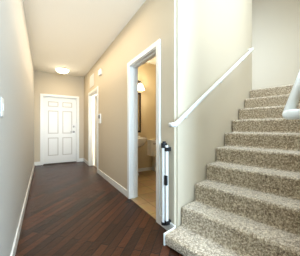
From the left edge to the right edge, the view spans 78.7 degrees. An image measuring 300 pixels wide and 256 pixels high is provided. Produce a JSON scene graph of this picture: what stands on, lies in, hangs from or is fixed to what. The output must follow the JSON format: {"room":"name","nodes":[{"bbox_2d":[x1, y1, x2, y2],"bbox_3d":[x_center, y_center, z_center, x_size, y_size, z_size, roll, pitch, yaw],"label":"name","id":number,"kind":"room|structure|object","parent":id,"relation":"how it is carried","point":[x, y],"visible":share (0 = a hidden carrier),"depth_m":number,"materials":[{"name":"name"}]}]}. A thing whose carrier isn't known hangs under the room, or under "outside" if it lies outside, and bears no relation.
{"room":"home entry hallway","nodes":[
{"label":"home entry hallway","id":0,"kind":"room"},
{"bbox_2d":[0,0,33,255],"bbox_3d":[-1.193,-0.280,1.486,0.120,2.740,8.970,0,0,-30],"label":"wall","id":1,"kind":"structure","parent":0,"point":[17,119],"depth_m":1.63,"materials":[{"name":"grey paint"}]},
{"bbox_2d":[1,97,3,116],"bbox_3d":[-0.911,-0.128,1.133,0.010,0.115,0.075,0,0,-30],"label":"switch plate","id":2,"kind":"object","parent":1,"relation":"attached to","point":[2,107],"visible":1,"depth_m":1.12,"materials":[{"name":"white plastic"}]},
{"bbox_2d":[10,162,34,255],"bbox_3d":[-1.102,1.035,1.470,0.019,0.110,8.850,0,0,-30],"label":"baseboard","id":3,"kind":"structure","parent":1,"relation":"attached to","point":[15,243],"depth_m":1.97,"materials":[{"name":"white wood"}]},
{"bbox_2d":[34,71,83,161],"bbox_3d":[-2.730,-0.280,5.713,1.490,2.740,0.120,0,0,-30],"label":"wall","id":4,"kind":"structure","parent":0,"point":[54,84],"depth_m":5.56,"materials":[{"name":"beige paint"}]},
{"bbox_2d":[40,93,78,164],"bbox_3d":[-2.782,0.040,5.683,1.075,2.100,0.156,0,0,-30],"label":"trim","id":5,"kind":"structure","parent":4,"relation":"attached to","point":[42,96],"depth_m":5.44,"materials":[{"name":"white wood"}]},
{"bbox_2d":[43,161,75,164],"bbox_3d":[-2.774,1.082,5.669,0.915,0.016,0.112,0,0,-30],"label":"threshold","id":6,"kind":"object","parent":4,"relation":"attached to","point":[59,163],"depth_m":5.60,"materials":[{"name":"brown metal"}]},
{"bbox_2d":[44,97,75,163],"bbox_3d":[-2.772,0.068,5.666,0.907,2.008,0.099,0,0,-30],"label":"front door","id":7,"kind":"structure","parent":4,"relation":"in","point":[59,130],"depth_m":5.66,"materials":[{"name":"white wood"}]},
{"bbox_2d":[23,0,155,76],"bbox_3d":[0.370,-1.700,2.399,3.740,0.100,8.970,0,0,-30],"label":"ceiling","id":8,"kind":"structure","parent":0,"point":[76,38],"depth_m":3.07,"materials":[{"name":"white paint"}]},
{"bbox_2d":[56,67,68,73],"bbox_3d":[-2.434,-1.575,5.087,0.340,0.150,0.340,0,0,-30],"label":"flush ceiling light","id":9,"kind":"object","parent":8,"relation":"attached to","point":[62,70],"visible":1,"depth_m":4.99,"materials":[{"name":"white glass"}]},
{"bbox_2d":[15,161,182,255],"bbox_3d":[0.888,1.115,2.702,4.940,0.050,8.970,0,0,-30],"label":"floor","id":10,"kind":"structure","parent":0,"point":[83,208],"depth_m":2.16,"materials":[{"name":"brown wood"}]},
{"bbox_2d":[165,84,299,255],"bbox_3d":[1.325,-0.251,2.972,3.482,2.682,2.196,0,0,-43],"label":"stairs","id":11,"kind":"object","parent":10,"relation":"on","point":[246,202],"visible":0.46,"depth_m":1.77,"materials":[{"name":"beige carpet"}]},
{"bbox_2d":[84,0,175,225],"bbox_3d":[-0.905,-0.280,3.947,0.120,2.740,4.770,0,0,-30],"label":"wall","id":12,"kind":"structure","parent":0,"point":[150,22],"depth_m":2.90,"materials":[{"name":"beige paint"}]},
{"bbox_2d":[90,73,93,87],"bbox_3d":[-1.584,-1.280,4.981,0.008,0.320,0.480,0,0,-30],"label":"air vent","id":13,"kind":"object","parent":12,"relation":"in","point":[91,80],"visible":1,"depth_m":4.92,"materials":[{"name":"white plastic"}]},
{"bbox_2d":[88,86,97,172],"bbox_3d":[-1.465,0.040,4.906,0.156,2.100,1.070,0,0,-30],"label":"trim","id":14,"kind":"structure","parent":12,"relation":"attached to","point":[93,92],"depth_m":5.29,"materials":[{"name":"white wood"}]},
{"bbox_2d":[94,95,96,165],"bbox_3d":[-1.288,0.073,4.973,0.902,2.018,0.099,0,0,44],"label":"door","id":15,"kind":"structure","parent":12,"relation":"in","point":[95,130],"depth_m":5.25,"materials":[{"name":"white wood"}]},
{"bbox_2d":[98,169,126,196],"bbox_3d":[-0.803,1.035,3.637,0.015,0.110,1.830,0,0,-30],"label":"baseboard","id":16,"kind":"structure","parent":12,"relation":"attached to","point":[119,187],"depth_m":3.39,"materials":[{"name":"white wood"}]},
{"bbox_2d":[127,39,159,223],"bbox_3d":[-0.060,0.040,2.501,0.156,2.100,0.920,0,0,-30],"label":"trim","id":17,"kind":"structure","parent":12,"relation":"attached to","point":[150,52],"depth_m":2.80,"materials":[{"name":"white wood"}]},
{"bbox_2d":[161,141,170,225],"bbox_3d":[0.163,0.581,1.928,0.072,0.878,0.100,0,0,-30],"label":"baby gate","id":18,"kind":"object","parent":12,"relation":"attached to","point":[166,148],"visible":0.98,"depth_m":1.90,"materials":[{"name":"white"}]},
{"bbox_2d":[159,215,175,230],"bbox_3d":[0.179,1.035,1.958,0.015,0.110,0.300,0,0,-30],"label":"baseboard","id":19,"kind":"structure","parent":12,"relation":"attached to","point":[168,227],"depth_m":1.93,"materials":[{"name":"white wood"}]},
{"bbox_2d":[131,170,155,219],"bbox_3d":[0.275,1.086,3.548,1.745,0.008,2.250,0,0,-30],"label":"floor","id":20,"kind":"structure","parent":0,"point":[145,200],"depth_m":3.07,"materials":[{"name":"beige tile"}]},
{"bbox_2d":[138,136,146,175],"bbox_3d":[-0.354,0.606,4.174,0.570,0.953,0.522,0,0,-30],"label":"pedestal sink","id":21,"kind":"object","parent":20,"relation":"on","point":[142,141],"visible":0.17,"depth_m":4.04,"materials":[{"name":"white ceramic"}]},
{"bbox_2d":[147,140,155,171],"bbox_3d":[0.293,0.691,4.453,0.470,0.782,0.698,0,0,-30],"label":"toilet","id":22,"kind":"object","parent":20,"relation":"on","point":[151,147],"visible":0.29,"depth_m":4.53,"materials":[{"name":"white ceramic"}]},
{"bbox_2d":[138,63,155,167],"bbox_3d":[-0.403,-0.280,3.210,0.004,2.740,2.350,0,0,-30],"label":"wall","id":23,"kind":"structure","parent":0,"point":[147,75],"depth_m":2.56,"materials":[{"name":"beige paint"}]},
{"bbox_2d":[138,93,140,131],"bbox_3d":[-0.480,-0.380,4.390,0.580,0.980,0.031,0,0,-30],"label":"bathroom mirror","id":24,"kind":"object","parent":23,"relation":"attached to","point":[139,112],"visible":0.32,"depth_m":4.50,"materials":[{"name":"brown mirror"}]},
{"bbox_2d":[138,81,143,90],"bbox_3d":[-0.425,-1.035,4.295,0.630,0.250,0.251,0,0,-30],"label":"sconce","id":25,"kind":"object","parent":23,"relation":"attached to","point":[140,87],"visible":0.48,"depth_m":4.33,"materials":[{"name":"white glass"}]},
{"bbox_2d":[138,167,151,171],"bbox_3d":[-0.254,1.041,4.535,1.590,0.082,0.012,0,0,-30],"label":"baseboard","id":26,"kind":"structure","parent":23,"relation":"attached to","point":[144,169],"depth_m":4.59,"materials":[{"name":"white wood"}]},
{"bbox_2d":[176,0,251,227],"bbox_3d":[1.032,-1.610,2.640,2.170,5.400,0.120,0,0,-43],"label":"wall","id":27,"kind":"structure","parent":0,"point":[213,41],"depth_m":2.24,"materials":[{"name":"beige paint"}]},
{"bbox_2d":[163,227,174,245],"bbox_3d":[0.525,1.035,1.394,0.157,0.110,0.999,0,0,-43],"label":"baseboard","id":28,"kind":"structure","parent":27,"relation":"attached to","point":[165,233],"depth_m":1.70,"materials":[{"name":"white wood"}]},
{"bbox_2d":[168,48,253,126],"bbox_3d":[0.985,-0.695,2.449,2.144,1.374,0.090,0,0,-43],"label":"handrail","id":29,"kind":"object","parent":27,"relation":"attached to","point":[177,122],"visible":1,"depth_m":2.07,"materials":[{"name":"white wood"}]},
{"bbox_2d":[252,0,299,89],"bbox_3d":[0.999,-1.660,2.595,4.720,5.500,2.700,0,0,-43],"label":"wall","id":30,"kind":"structure","parent":0,"point":[276,42],"depth_m":4.01,"materials":[{"name":"beige paint"}]},
{"bbox_2d":[282,70,299,119],"bbox_3d":[1.565,-0.715,1.760,2.060,1.330,0.103,0,0,-43],"label":"handrail","id":31,"kind":"object","parent":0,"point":[291,111],"visible":1,"depth_m":1.13,"materials":[{"name":"white wood"}]}
]}

